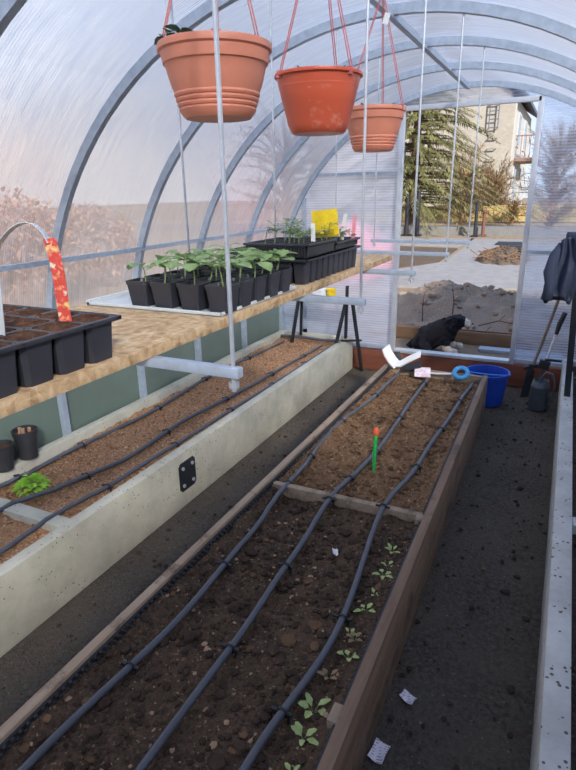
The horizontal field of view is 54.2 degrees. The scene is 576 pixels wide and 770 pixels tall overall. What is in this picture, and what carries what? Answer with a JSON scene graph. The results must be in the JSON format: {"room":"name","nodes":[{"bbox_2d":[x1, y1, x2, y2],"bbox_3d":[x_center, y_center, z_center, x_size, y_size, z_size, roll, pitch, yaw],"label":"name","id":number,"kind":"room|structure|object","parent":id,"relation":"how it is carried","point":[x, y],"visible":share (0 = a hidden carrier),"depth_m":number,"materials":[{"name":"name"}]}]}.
{"room":"greenhouse","nodes":[
{"label":"greenhouse","id":0,"kind":"room"},
{"bbox_2d":[0,53,347,329],"bbox_3d":[-0.996,-0.306,2.385,0.614,1.760,5.580,8,21,24],"label":"wall","id":1,"kind":"structure","parent":0,"point":[47,111],"depth_m":2.65,"materials":[{"name":"plastic"}]},
{"bbox_2d":[0,0,27,36],"bbox_3d":[-0.106,-0.143,1.514,2.968,2.089,0.028,8,21,24],"label":"trim","id":2,"kind":"structure","parent":1,"relation":"attached to","point":[9,9],"depth_m":1.53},
{"bbox_2d":[0,306,278,459],"bbox_3d":[-1.285,0.344,2.726,0.034,0.520,5.520,8,21,24],"label":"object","id":3,"kind":"structure","parent":1,"relation":"attached to","point":[87,403],"depth_m":3.25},
{"bbox_2d":[46,0,237,435],"bbox_3d":[0.164,-0.331,2.046,2.968,2.089,0.028,8,21,24],"label":"greenhouse arch rib","id":4,"kind":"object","parent":1,"relation":"attached to","point":[203,12],"depth_m":2.27,"materials":[{"name":"metal"}]},
{"bbox_2d":[0,226,288,271],"bbox_3d":[-1.172,-0.498,2.383,0.022,0.022,5.540,8,21,24],"label":"trim","id":5,"kind":"structure","parent":1,"relation":"attached to","point":[10,267],"depth_m":2.93,"materials":[{"name":"metal"}]},
{"bbox_2d":[133,0,575,397],"bbox_3d":[0.427,-0.514,2.565,2.968,2.089,0.028,8,21,24],"label":"greenhouse arch rib","id":6,"kind":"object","parent":1,"relation":"attached to","point":[554,27],"depth_m":2.28,"materials":[{"name":"metal"}]},
{"bbox_2d":[194,36,575,361],"bbox_3d":[0.687,-0.695,3.075,2.968,2.089,0.028,8,21,24],"label":"trim","id":7,"kind":"structure","parent":1,"relation":"attached to","point":[476,41],"depth_m":2.79,"materials":[{"name":"metal"}]},
{"bbox_2d":[335,13,464,261],"bbox_3d":[0.441,-1.009,2.383,0.540,0.943,0.018,8,21,24],"label":"bracket","id":8,"kind":"object","parent":1,"relation":"attached to","point":[446,254],"visible":0.63,"depth_m":2.41,"materials":[{"name":"metal"}]},
{"bbox_2d":[241,61,575,347],"bbox_3d":[0.963,-0.887,3.619,2.968,2.089,0.028,8,21,24],"label":"rib","id":9,"kind":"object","parent":1,"relation":"attached to","point":[519,69],"depth_m":3.38,"materials":[{"name":"metal"}]},
{"bbox_2d":[279,80,575,329],"bbox_3d":[1.257,-1.092,4.197,2.968,2.089,0.028,8,21,24],"label":"rib","id":10,"kind":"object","parent":1,"relation":"attached to","point":[486,83],"depth_m":3.95,"materials":[{"name":"metal"}]},
{"bbox_2d":[371,46,484,248],"bbox_3d":[0.699,-1.189,2.894,0.538,0.943,0.018,8,21,24],"label":"bracket","id":11,"kind":"object","parent":1,"relation":"attached to","point":[373,240],"visible":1,"depth_m":2.94,"materials":[{"name":"metal"}]},
{"bbox_2d":[394,347,508,363],"bbox_3d":[1.294,-0.238,4.504,0.892,0.025,0.080,8,21,24],"label":"trim","id":12,"kind":"structure","parent":1,"relation":"attached to","point":[397,349],"depth_m":4.47,"materials":[{"name":"metal"}]},
{"bbox_2d":[352,346,561,391],"bbox_3d":[1.289,-0.149,4.555,2.980,0.172,0.100,8,21,24],"label":"baseboard","id":13,"kind":"structure","parent":1,"relation":"attached to","point":[372,358],"depth_m":4.49,"materials":[{"name":"wood"}]},
{"bbox_2d":[0,367,557,769],"bbox_3d":[0.088,0.773,2.216,2.980,0.019,5.580,8,21,24],"label":"floor","id":14,"kind":"structure","parent":0,"point":[484,744],"depth_m":2.10,"materials":[{"name":"concrete"}]},
{"bbox_2d":[0,330,352,657],"bbox_3d":[-0.861,0.455,2.745,0.691,0.283,5.150,8,21,24],"label":"raised bed","id":15,"kind":"object","parent":14,"relation":"on","point":[39,580],"visible":0.8,"depth_m":2.53,"materials":[{"name":"concrete"}]},
{"bbox_2d":[0,439,13,472],"bbox_3d":[-1.285,0.323,2.531,0.111,0.120,0.111,8,21,24],"label":"plant pot","id":16,"kind":"object","parent":15,"relation":"on","point":[6,446],"visible":1,"depth_m":2.51,"materials":[{"name":"black plastic"}]},
{"bbox_2d":[10,424,38,460],"bbox_3d":[-1.227,0.265,2.640,0.116,0.156,0.116,8,21,24],"label":"plant pot","id":17,"kind":"object","parent":15,"relation":"on","point":[25,438],"visible":1,"depth_m":2.61,"materials":[{"name":"black plastic"}]},
{"bbox_2d":[0,514,50,564],"bbox_3d":[-1.533,0.828,1.407,0.570,0.044,1.970,8,21,24],"label":"soil","id":18,"kind":"object","parent":15,"relation":"in","point":[16,527],"visible":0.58,"depth_m":2.14,"materials":[{"name":"soil"}]},
{"bbox_2d":[0,337,334,518],"bbox_3d":[-0.429,0.062,3.580,0.570,0.041,3.010,8,21,24],"label":"soil","id":19,"kind":"object","parent":15,"relation":"in","point":[105,455],"visible":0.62,"depth_m":3.00,"materials":[{"name":"soil"}]},
{"bbox_2d":[11,473,50,496],"bbox_3d":[-1.114,0.424,2.431,0.164,0.077,0.157,8,21,24],"label":"herb plant","id":20,"kind":"object","parent":19,"relation":"on","point":[31,485],"visible":1,"depth_m":2.42,"materials":[{"name":"green plant"}]},
{"bbox_2d":[0,340,284,487],"bbox_3d":[-0.827,0.172,3.274,0.102,0.089,3.550,8,21,24],"label":"hose","id":21,"kind":"object","parent":19,"relation":"on","point":[81,444],"visible":0.93,"depth_m":3.01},
{"bbox_2d":[0,344,322,512],"bbox_3d":[-0.587,0.223,3.110,0.111,0.092,3.658,9,22,28],"label":"hose","id":22,"kind":"object","parent":19,"relation":"on","point":[88,475],"visible":0.98,"depth_m":2.78,"materials":[{"name":"rubber"}]},
{"bbox_2d":[0,346,329,554],"bbox_3d":[-0.489,0.264,2.987,0.074,0.089,3.701,8,21,25],"label":"hose","id":23,"kind":"object","parent":19,"relation":"on","point":[108,486],"visible":0.83,"depth_m":2.54,"materials":[{"name":"rubber"}]},
{"bbox_2d":[0,339,331,556],"bbox_3d":[-0.495,0.115,3.424,0.578,0.041,3.339,8,21,24],"label":"clod","id":24,"kind":"object","parent":19,"relation":"on","point":[148,425],"visible":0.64,"depth_m":2.96,"materials":[{"name":"brown soil"}]},
{"bbox_2d":[281,334,340,342],"bbox_3d":[0.195,-0.395,4.723,0.590,0.050,0.070,12,23,32],"label":"supply pipe","id":25,"kind":"object","parent":19,"relation":"on","point":[282,335],"visible":0.95,"depth_m":4.74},
{"bbox_2d":[0,364,487,769],"bbox_3d":[0.066,0.705,1.974,0.765,0.280,4.490,8,21,24],"label":"raised bed","id":26,"kind":"object","parent":14,"relation":"on","point":[351,724],"visible":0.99,"depth_m":1.79,"materials":[{"name":"brown wood"}]},
{"bbox_2d":[0,486,418,769],"bbox_3d":[-0.326,0.886,1.176,0.687,0.063,2.625,8,21,24],"label":"soil","id":27,"kind":"object","parent":26,"relation":"in","point":[137,748],"visible":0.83,"depth_m":1.57,"materials":[{"name":"soil"}]},
{"bbox_2d":[17,373,399,769],"bbox_3d":[-0.019,0.464,2.414,0.118,0.094,3.510,8,21,24],"label":"hose","id":28,"kind":"object","parent":27,"relation":"on","point":[129,666],"visible":0.94,"depth_m":1.65,"materials":[{"name":"rubber"}]},
{"bbox_2d":[135,378,428,769],"bbox_3d":[0.173,0.505,2.284,0.092,0.091,3.530,8,21,24],"label":"hose","id":29,"kind":"object","parent":27,"relation":"on","point":[230,647],"visible":0.93,"depth_m":1.68,"materials":[{"name":"rubber"}]},
{"bbox_2d":[291,721,318,745],"bbox_3d":[0.040,0.820,1.317,0.056,0.032,0.069,-7,20,-18],"label":"seedling","id":30,"kind":"object","parent":27,"relation":"on","point":[297,728],"visible":1,"depth_m":1.31,"materials":[{"name":"green plant"}]},
{"bbox_2d":[298,692,330,717],"bbox_3d":[0.066,0.804,1.397,0.083,0.039,0.064,0,19,4],"label":"seedling","id":31,"kind":"object","parent":27,"relation":"on","point":[309,699],"visible":0.91,"depth_m":1.40,"materials":[{"name":"green plant"}]},
{"bbox_2d":[317,668,337,679],"bbox_3d":[0.102,0.768,1.478,0.058,0.032,0.046,8,21,24],"label":"seedling","id":32,"kind":"object","parent":27,"relation":"on","point":[324,671],"visible":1,"depth_m":1.48,"materials":[{"name":"red plant"}]},
{"bbox_2d":[239,382,473,769],"bbox_3d":[0.391,0.528,2.193,0.126,0.102,3.550,8,21,24],"label":"hose","id":33,"kind":"object","parent":27,"relation":"on","point":[282,712],"visible":0.96,"depth_m":1.64,"materials":[{"name":"rubber"}]},
{"bbox_2d":[279,370,477,512],"bbox_3d":[0.619,0.218,3.082,0.647,0.059,1.775,8,21,24],"label":"soil","id":34,"kind":"object","parent":26,"relation":"in","point":[425,491],"visible":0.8,"depth_m":2.85,"materials":[{"name":"soil"}]},
{"bbox_2d":[372,427,378,472],"bbox_3d":[0.398,0.310,2.567,0.030,0.250,0.029,8,21,24],"label":"stake","id":35,"kind":"object","parent":34,"relation":"on","point":[375,430],"visible":0.96,"depth_m":2.55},
{"bbox_2d":[282,373,475,508],"bbox_3d":[0.611,0.216,3.087,0.617,0.056,1.758,8,21,24],"label":"clod","id":36,"kind":"object","parent":34,"relation":"on","point":[398,396],"visible":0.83,"depth_m":2.85,"materials":[{"name":"brown soil"}]},
{"bbox_2d":[414,367,429,376],"bbox_3d":[0.909,-0.087,3.806,0.105,0.047,0.074,3,19,11],"label":"packet","id":37,"kind":"object","parent":36,"relation":"on","point":[423,371],"visible":1,"depth_m":3.80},
{"bbox_2d":[298,375,478,511],"bbox_3d":[0.610,0.213,3.084,0.631,0.064,1.747,8,21,24],"label":"clod","id":38,"kind":"object","parent":34,"relation":"on","point":[321,483],"visible":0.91,"depth_m":2.91,"materials":[{"name":"soil"}]},
{"bbox_2d":[382,344,421,370],"bbox_3d":[0.795,-0.184,3.904,0.281,0.166,0.118,8,21,24],"label":"plastic piece","id":39,"kind":"object","parent":38,"relation":"on","point":[394,358],"visible":1,"depth_m":3.90,"materials":[{"name":"white plastic"}]},
{"bbox_2d":[430,366,469,379],"bbox_3d":[1.060,-0.090,3.734,0.283,0.079,0.099,8,21,24],"label":"scoop","id":40,"kind":"object","parent":34,"relation":"on","point":[458,368],"visible":1,"depth_m":3.69,"materials":[{"name":"blue plastic"}]},
{"bbox_2d":[290,286,362,370],"bbox_3d":[0.324,-0.460,4.671,0.575,0.722,0.250,8,21,24],"label":"sawhorse","id":41,"kind":"object","parent":14,"relation":"on","point":[344,312],"visible":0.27,"depth_m":4.64,"materials":[{"name":"black metal"}]},
{"bbox_2d":[368,738,390,763],"bbox_3d":[0.247,0.992,1.525,0.042,0.013,0.060,11,22,31],"label":"paper scrap","id":42,"kind":"object","parent":14,"relation":"on","point":[379,749],"visible":1,"depth_m":1.52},
{"bbox_2d":[399,689,416,704],"bbox_3d":[0.360,0.935,1.686,0.030,0.013,0.045,-18,26,-41],"label":"paper scrap","id":43,"kind":"object","parent":14,"relation":"on","point":[405,695],"visible":1,"depth_m":1.69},
{"bbox_2d":[467,365,510,407],"bbox_3d":[1.403,0.006,3.993,0.316,0.242,0.304,8,21,24],"label":"bucket","id":44,"kind":"object","parent":14,"relation":"on","point":[498,376],"visible":0.59,"depth_m":3.90,"materials":[{"name":"plastic"}]},
{"bbox_2d":[520,300,559,396],"bbox_3d":[1.791,-0.326,3.954,0.214,0.882,0.052,3,19,12],"label":"spade","id":45,"kind":"object","parent":14,"relation":"on","point":[527,383],"visible":0.82,"depth_m":4.02,"materials":[{"name":"black metal"}]},
{"bbox_2d":[528,372,555,411],"bbox_3d":[1.729,0.033,3.842,0.140,0.277,0.120,0,19,3],"label":"watering can","id":46,"kind":"object","parent":14,"relation":"on","point":[539,392],"visible":1,"depth_m":3.81,"materials":[{"name":"plastic"}]},
{"bbox_2d":[537,312,567,377],"bbox_3d":[1.802,-0.178,3.872,0.146,0.655,0.063,4,20,15],"label":"tool","id":47,"kind":"object","parent":14,"relation":"on","point":[543,364],"visible":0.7,"depth_m":3.85,"materials":[{"name":"metal"}]},
{"bbox_2d":[530,358,575,769],"bbox_3d":[1.173,0.745,1.814,0.627,0.270,5.150,8,21,24],"label":"raised bed","id":48,"kind":"object","parent":14,"relation":"on","point":[551,735],"visible":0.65,"depth_m":1.66,"materials":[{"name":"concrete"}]},
{"bbox_2d":[564,291,575,396],"bbox_3d":[1.826,-0.357,3.121,0.532,1.181,0.034,8,21,24],"label":"trellis","id":49,"kind":"object","parent":48,"relation":"in","point":[570,368],"visible":1,"depth_m":3.25,"materials":[{"name":"black metal"}]},
{"bbox_2d":[541,232,575,304],"bbox_3d":[1.517,-0.639,3.106,0.201,0.395,0.102,5,20,17],"label":"jacket","id":50,"kind":"object","parent":49,"relation":"hanging from","point":[559,272],"visible":1,"depth_m":3.09,"materials":[{"name":"blue fabric"}]},
{"bbox_2d":[571,534,575,769],"bbox_3d":[0.684,1.005,0.816,0.508,0.042,2.775,8,21,24],"label":"soil","id":51,"kind":"object","parent":48,"relation":"in","point":[573,655],"visible":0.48,"depth_m":1.52,"materials":[{"name":"soil"}]},
{"bbox_2d":[572,372,575,516],"bbox_3d":[1.788,0.235,2.988,0.508,0.039,2.205,8,21,24],"label":"soil","id":52,"kind":"object","parent":48,"relation":"in","point":[574,375],"visible":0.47,"depth_m":2.76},
{"bbox_2d":[0,0,575,132],"bbox_3d":[0.053,-1.124,1.563,1.752,0.285,5.580,8,21,24],"label":"ceiling","id":53,"kind":"structure","parent":0,"point":[104,38],"depth_m":2.21,"materials":[{"name":"plastic"}]},
{"bbox_2d":[134,0,242,391],"bbox_3d":[-0.330,-0.488,0.848,0.550,0.984,0.018,8,21,24],"label":"bracket","id":54,"kind":"object","parent":53,"relation":"hanging from","point":[231,371],"visible":0.56,"depth_m":0.86,"materials":[{"name":"metal"}]},
{"bbox_2d":[0,254,392,418],"bbox_3d":[-0.353,-0.118,1.131,0.398,0.020,2.690,8,21,24],"label":"shelf board","id":55,"kind":"object","parent":54,"relation":"on","point":[140,335],"visible":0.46,"depth_m":1.04,"materials":[{"name":"wood"}]},
{"bbox_2d":[0,304,121,398],"bbox_3d":[-0.476,-0.024,0.725,0.260,0.070,0.480,8,21,24],"label":"tray","id":56,"kind":"object","parent":55,"relation":"on","point":[36,346],"visible":0.91,"depth_m":0.79,"materials":[{"name":"black plastic"}]},
{"bbox_2d":[0,276,5,335],"bbox_3d":[-0.385,-0.102,0.745,0.024,0.082,0.002,2,19,9],"label":"label","id":57,"kind":"object","parent":56,"relation":"on","point":[2,324],"visible":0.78,"depth_m":0.75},
{"bbox_2d":[0,222,71,320],"bbox_3d":[-0.396,-0.169,0.845,0.171,0.148,0.016,8,21,24],"label":"handle","id":58,"kind":"object","parent":56,"relation":"on","point":[51,245],"visible":0.95,"depth_m":0.82,"materials":[{"name":"plastic"}]},
{"bbox_2d":[86,285,296,316],"bbox_3d":[-0.219,-0.222,1.373,0.363,0.013,0.370,8,21,24],"label":"drip tray","id":59,"kind":"object","parent":55,"relation":"on","point":[122,299],"visible":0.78,"depth_m":1.26,"materials":[{"name":"plastic"}]},
{"bbox_2d":[126,262,159,305],"bbox_3d":[-0.322,-0.226,1.251,0.073,0.096,0.083,-3,19,-6],"label":"pot","id":60,"kind":"object","parent":59,"relation":"on","point":[140,291],"visible":0.88,"depth_m":1.24,"materials":[{"name":"black plastic"}]},
{"bbox_2d":[144,261,175,278],"bbox_3d":[-0.292,-0.248,1.320,0.063,0.091,0.082,8,21,24],"label":"pot","id":61,"kind":"object","parent":59,"relation":"on","point":[158,275],"visible":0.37,"depth_m":1.31,"materials":[{"name":"black plastic"}]},
{"bbox_2d":[146,254,190,308],"bbox_3d":[-0.260,-0.224,1.218,0.086,0.110,0.078,8,21,24],"label":"pot","id":62,"kind":"object","parent":59,"relation":"on","point":[165,292],"visible":0.93,"depth_m":1.21,"materials":[{"name":"black plastic"}]},
{"bbox_2d":[157,255,193,275],"bbox_3d":[-0.261,-0.260,1.340,0.084,0.099,0.095,8,21,24],"label":"pot","id":63,"kind":"object","parent":59,"relation":"on","point":[177,272],"visible":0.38,"depth_m":1.34,"materials":[{"name":"black plastic"}]},
{"bbox_2d":[165,248,203,281],"bbox_3d":[-0.235,-0.252,1.291,0.092,0.116,0.095,8,21,24],"label":"pot","id":64,"kind":"object","parent":59,"relation":"on","point":[184,277],"visible":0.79,"depth_m":1.28,"materials":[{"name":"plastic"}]},
{"bbox_2d":[171,263,210,310],"bbox_3d":[-0.199,-0.207,1.181,0.067,0.100,0.079,8,21,24],"label":"pot","id":65,"kind":"object","parent":59,"relation":"on","point":[192,293],"visible":0.91,"depth_m":1.18,"materials":[{"name":"black plastic"}]},
{"bbox_2d":[178,252,216,277],"bbox_3d":[-0.212,-0.263,1.341,0.087,0.103,0.083,15,25,39],"label":"pot","id":66,"kind":"object","parent":59,"relation":"on","point":[199,273],"visible":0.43,"depth_m":1.33,"materials":[{"name":"black plastic"}]},
{"bbox_2d":[194,250,236,283],"bbox_3d":[-0.167,-0.238,1.251,0.107,0.112,0.100,8,21,24],"label":"pot","id":67,"kind":"object","parent":59,"relation":"on","point":[213,279],"visible":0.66,"depth_m":1.24,"materials":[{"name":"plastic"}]},
{"bbox_2d":[197,259,251,313],"bbox_3d":[-0.124,-0.205,1.162,0.110,0.107,0.070,1,19,5],"label":"pot","id":68,"kind":"object","parent":59,"relation":"on","point":[216,292],"visible":0.8,"depth_m":1.15,"materials":[{"name":"black plastic"}]},
{"bbox_2d":[211,255,241,277],"bbox_3d":[-0.140,-0.248,1.302,0.075,0.098,0.076,0,19,3],"label":"pot","id":69,"kind":"object","parent":59,"relation":"on","point":[224,272],"visible":0.26,"depth_m":1.30,"materials":[{"name":"black plastic"}]},
{"bbox_2d":[219,247,261,274],"bbox_3d":[-0.112,-0.271,1.344,0.089,0.112,0.084,8,21,24],"label":"pot","id":70,"kind":"object","parent":59,"relation":"on","point":[245,252],"visible":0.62,"depth_m":1.33,"materials":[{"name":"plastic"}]},
{"bbox_2d":[220,252,264,307],"bbox_3d":[-0.102,-0.230,1.230,0.088,0.110,0.082,8,21,24],"label":"pot","id":71,"kind":"object","parent":59,"relation":"on","point":[246,284],"visible":0.66,"depth_m":1.22,"materials":[{"name":"black plastic"}]},
{"bbox_2d":[234,247,265,270],"bbox_3d":[-0.092,-0.295,1.424,0.094,0.105,0.105,8,21,24],"label":"pot","id":72,"kind":"object","parent":59,"relation":"on","point":[258,268],"visible":0.21,"depth_m":1.40,"materials":[{"name":"black plastic"}]},
{"bbox_2d":[235,256,275,301],"bbox_3d":[-0.073,-0.240,1.279,0.089,0.096,0.079,0,19,4],"label":"pot","id":73,"kind":"object","parent":59,"relation":"on","point":[259,285],"visible":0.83,"depth_m":1.27,"materials":[{"name":"black plastic"}]},
{"bbox_2d":[251,249,282,296],"bbox_3d":[-0.049,-0.266,1.335,0.078,0.107,0.087,-1,19,0],"label":"pot","id":74,"kind":"object","parent":59,"relation":"on","point":[273,277],"visible":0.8,"depth_m":1.32,"materials":[{"name":"black plastic"}]},
{"bbox_2d":[263,249,297,292],"bbox_3d":[-0.015,-0.284,1.393,0.080,0.102,0.096,8,21,24],"label":"pot","id":75,"kind":"object","parent":59,"relation":"on","point":[285,277],"visible":0.64,"depth_m":1.38,"materials":[{"name":"black plastic"}]},
{"bbox_2d":[222,245,360,284],"bbox_3d":[0.024,-0.379,1.732,0.275,0.068,0.445,8,21,24],"label":"tray","id":76,"kind":"object","parent":55,"relation":"on","point":[311,269],"visible":0.31,"depth_m":1.58,"materials":[{"name":"black plastic"}]},
{"bbox_2d":[243,217,339,258],"bbox_3d":[0.023,-0.423,1.595,0.216,0.102,0.230,8,21,24],"label":"tray","id":77,"kind":"object","parent":76,"relation":"on","point":[305,248],"visible":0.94,"depth_m":1.55,"materials":[{"name":"black plastic"}]},
{"bbox_2d":[284,226,360,250],"bbox_3d":[0.098,-0.471,1.775,0.240,0.073,0.229,8,21,24],"label":"tray","id":78,"kind":"object","parent":76,"relation":"on","point":[339,244],"visible":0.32,"depth_m":1.75,"materials":[{"name":"black plastic"}]},
{"bbox_2d":[311,208,338,237],"bbox_3d":[0.112,-0.473,1.683,0.089,0.105,0.004,8,21,24],"label":"trap","id":79,"kind":"object","parent":78,"relation":"in","point":[320,218],"visible":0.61,"depth_m":1.68,"materials":[{"name":"yellow plastic"}]},
{"bbox_2d":[154,0,271,122],"bbox_3d":[-0.136,-0.748,0.981,0.208,0.519,0.208,8,21,24],"label":"hanging pot","id":80,"kind":"object","parent":53,"relation":"hanging from","point":[187,55],"visible":0.92,"depth_m":0.98,"materials":[{"name":"plastic"}]},
{"bbox_2d":[170,0,369,314],"bbox_3d":[-0.058,-0.679,1.389,0.546,0.984,0.018,8,21,24],"label":"bracket","id":81,"kind":"object","parent":53,"relation":"hanging from","point":[360,301],"visible":0.52,"depth_m":1.42,"materials":[{"name":"metal"}]},
{"bbox_2d":[274,0,362,135],"bbox_3d":[0.071,-0.867,1.316,0.214,0.514,0.214,8,21,24],"label":"hanging pot","id":82,"kind":"object","parent":53,"relation":"hanging from","point":[316,100],"visible":1,"depth_m":1.31,"materials":[{"name":"plastic"}]},
{"bbox_2d":[269,0,426,282],"bbox_3d":[0.177,-0.825,1.864,0.540,0.943,0.018,8,21,24],"label":"bracket","id":83,"kind":"object","parent":53,"relation":"attached to","point":[411,272],"visible":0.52,"depth_m":1.88,"materials":[{"name":"metal"}]},
{"bbox_2d":[347,0,405,152],"bbox_3d":[0.279,-1.027,1.789,0.204,0.528,0.204,8,21,24],"label":"hanging pot","id":84,"kind":"object","parent":53,"relation":"hanging from","point":[384,121],"visible":0.88,"depth_m":1.78,"materials":[{"name":"plastic"}]},
{"bbox_2d":[370,0,469,88],"bbox_3d":[0.043,-1.214,1.513,0.026,0.026,5.540,8,21,24],"label":"trim","id":85,"kind":"structure","parent":53,"relation":"attached to","point":[399,22],"depth_m":2.59,"materials":[{"name":"metal"}]},
{"bbox_2d":[284,91,575,361],"bbox_3d":[1.272,-1.162,4.208,2.930,1.935,0.001,8,21,24],"label":"wall","id":86,"kind":"structure","parent":0,"point":[374,324],"depth_m":4.54,"materials":[{"name":"plastic"}]},
{"bbox_2d":[302,171,562,366],"bbox_3d":[1.319,-0.889,4.249,2.760,1.390,0.024,8,21,24],"label":"trim","id":87,"kind":"structure","parent":86,"relation":"attached to","point":[526,361],"depth_m":4.43,"materials":[{"name":"metal"}]},
{"bbox_2d":[390,95,545,364],"bbox_3d":[1.274,-1.095,4.199,0.964,1.854,0.036,8,21,24],"label":"door frame","id":88,"kind":"structure","parent":86,"relation":"in","point":[541,98],"depth_m":4.06,"materials":[{"name":"metal"}]},
{"label":"outside","id":89,"kind":"structure","parent":0,"visible":0},
{"bbox_2d":[395,197,575,362],"bbox_3d":[11.414,-14.076,44.781,100.000,0.001,85.520,8,21,24],"label":"ground","id":90,"kind":"structure","parent":89,"point":[470,349],"depth_m":11.91,"materials":[{"name":"concrete"}]},
{"bbox_2d":[401,194,410,235],"bbox_3d":[3.893,-5.564,18.400,0.280,1.310,0.280,8,21,24],"label":"post","id":91,"kind":"object","parent":90,"relation":"on","point":[407,205],"visible":0.96,"depth_m":18.36,"materials":[{"name":"black metal"}]},
{"bbox_2d":[411,190,421,235],"bbox_3d":[4.207,-5.567,18.239,0.280,1.410,0.280,8,21,24],"label":"post","id":92,"kind":"object","parent":90,"relation":"on","point":[417,219],"visible":0.78,"depth_m":18.20,"materials":[{"name":"black metal"}]},
{"bbox_2d":[406,314,473,352],"bbox_3d":[1.401,-0.485,5.231,0.607,0.356,0.352,8,21,24],"label":"dog","id":93,"kind":"object","parent":90,"relation":"on","point":[442,332],"visible":0.93,"depth_m":5.14},
{"bbox_2d":[401,87,519,238],"bbox_3d":[4.578,-10.256,19.337,6.787,10.051,7.001,-10,21,-23],"label":"spruce tree","id":94,"kind":"object","parent":90,"relation":"on","point":[409,175],"visible":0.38,"depth_m":19.32,"materials":[{"name":"green plant"}]},
{"bbox_2d":[403,87,541,216],"bbox_3d":[8.092,-14.268,31.712,11.570,8.960,10.000,8,21,24],"label":"house","id":95,"kind":"structure","parent":90,"relation":"on","point":[509,124],"depth_m":26.56,"materials":[{"name":"paint"}]},
{"bbox_2d":[471,202,479,236],"bbox_3d":[5.861,-5.162,17.543,0.200,1.040,0.200,8,21,24],"label":"post","id":96,"kind":"object","parent":90,"relation":"on","point":[476,203],"visible":1,"depth_m":17.52,"materials":[{"name":"black metal"}]},
{"bbox_2d":[478,210,487,235],"bbox_3d":[6.173,-5.104,17.757,0.220,0.780,0.220,8,21,24],"label":"post","id":97,"kind":"object","parent":90,"relation":"on","point":[483,211],"visible":1,"depth_m":17.72,"materials":[{"name":"red paint"}]},
{"bbox_2d":[396,280,575,338],"bbox_3d":[1.988,-0.941,6.419,2.700,0.471,1.700,8,21,24],"label":"heap","id":98,"kind":"object","parent":90,"relation":"on","point":[479,305],"visible":0.65,"depth_m":6.00,"materials":[{"name":"soil"}]},
{"bbox_2d":[396,324,575,353],"bbox_3d":[1.797,-0.476,5.587,2.000,0.127,0.100,8,21,24],"label":"timber beam","id":99,"kind":"structure","parent":90,"relation":"on","point":[402,330],"depth_m":5.43,"materials":[{"name":"wood"}]},
{"bbox_2d":[401,225,575,236],"bbox_3d":[5.055,-5.257,19.094,32.000,0.262,0.800,8,21,24],"label":"kerb","id":100,"kind":"object","parent":90,"relation":"on","point":[542,231],"visible":0.22,"depth_m":17.93,"materials":[{"name":"concrete"}]},
{"bbox_2d":[401,204,575,221],"bbox_3d":[7.198,-7.770,25.419,18.000,0.700,0.120,8,21,24],"label":"fence","id":101,"kind":"object","parent":90,"relation":"on","point":[571,219],"visible":0.21,"depth_m":24.46,"materials":[{"name":"wood"}]},
{"bbox_2d":[473,151,529,216],"bbox_3d":[9.172,-8.966,25.455,3.050,3.024,2.945,-16,24,-38],"label":"bush","id":102,"kind":"object","parent":90,"relation":"on","point":[500,190],"visible":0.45,"depth_m":25.11,"materials":[{"name":"plant"}]},
{"bbox_2d":[498,194,523,223],"bbox_3d":[9.435,-7.291,23.459,1.376,1.299,1.284,8,21,24],"label":"bush","id":103,"kind":"object","parent":90,"relation":"on","point":[511,220],"visible":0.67,"depth_m":23.39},
{"bbox_2d":[478,346,562,359],"bbox_3d":[2.140,-0.301,5.204,0.720,0.032,0.120,8,21,24],"label":"plank","id":104,"kind":"object","parent":90,"relation":"on","point":[498,350],"visible":1,"depth_m":5.17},
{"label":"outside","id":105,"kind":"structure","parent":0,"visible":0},
{"bbox_2d":[398,238,560,289],"bbox_3d":[7.233,-2.473,11.269,8.900,0.016,9.500,8,21,24],"label":"path","id":106,"kind":"structure","parent":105,"point":[461,268],"depth_m":10.40,"materials":[{"name":"concrete"}]},
{"bbox_2d":[475,245,530,264],"bbox_3d":[4.558,-2.779,11.873,1.100,0.336,2.000,8,21,24],"label":"brush pile","id":107,"kind":"object","parent":106,"relation":"on","point":[505,251],"visible":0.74,"depth_m":11.38,"materials":[{"name":"plant"}]},
{"bbox_2d":[470,245,541,260],"bbox_3d":[4.476,-2.730,11.626,1.406,0.253,1.323,8,21,24],"label":"sticks","id":108,"kind":"object","parent":107,"relation":"on","point":[492,252],"visible":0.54,"depth_m":11.45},
{"bbox_2d":[495,241,521,244],"bbox_3d":[6.000,-3.804,15.129,0.750,0.031,0.800,8,21,24],"label":"hatch","id":109,"kind":"object","parent":106,"relation":"on","point":[498,242],"visible":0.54,"depth_m":14.98,"materials":[{"name":"black metal"}]},
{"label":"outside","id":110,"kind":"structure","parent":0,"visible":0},
{"bbox_2d":[399,246,457,267],"bbox_3d":[1.758,-3.169,13.569,4.150,0.024,4.700,8,21,24],"label":"bed","id":111,"kind":"object","parent":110,"point":[404,260],"visible":0.23,"depth_m":12.47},
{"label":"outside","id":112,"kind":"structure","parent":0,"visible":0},
{"bbox_2d":[400,237,472,246],"bbox_3d":[2.140,-4.429,17.222,6.500,0.016,2.600,8,21,24],"label":"plank","id":113,"kind":"object","parent":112,"point":[402,238],"visible":0.21,"depth_m":16.39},
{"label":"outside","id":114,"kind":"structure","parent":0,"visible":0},
{"bbox_2d":[401,222,575,225],"bbox_3d":[5.668,-6.316,22.524,50.000,0.012,6.200,8,21,24],"label":"road","id":115,"kind":"structure","parent":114,"point":[402,223],"depth_m":23.24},
{"bbox_2d":[432,141,510,224],"bbox_3d":[7.252,-8.403,22.990,3.922,3.580,3.721,8,21,24],"label":"bush","id":116,"kind":"object","parent":115,"relation":"on","point":[459,170],"visible":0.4,"depth_m":22.92,"materials":[{"name":"plant"}]},
{"bbox_2d":[500,120,575,225],"bbox_3d":[9.017,-7.151,18.970,3.598,3.768,2.901,10,22,28],"label":"bush","id":117,"kind":"object","parent":115,"relation":"on","point":[558,157],"visible":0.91,"depth_m":18.82,"materials":[{"name":"plant"}]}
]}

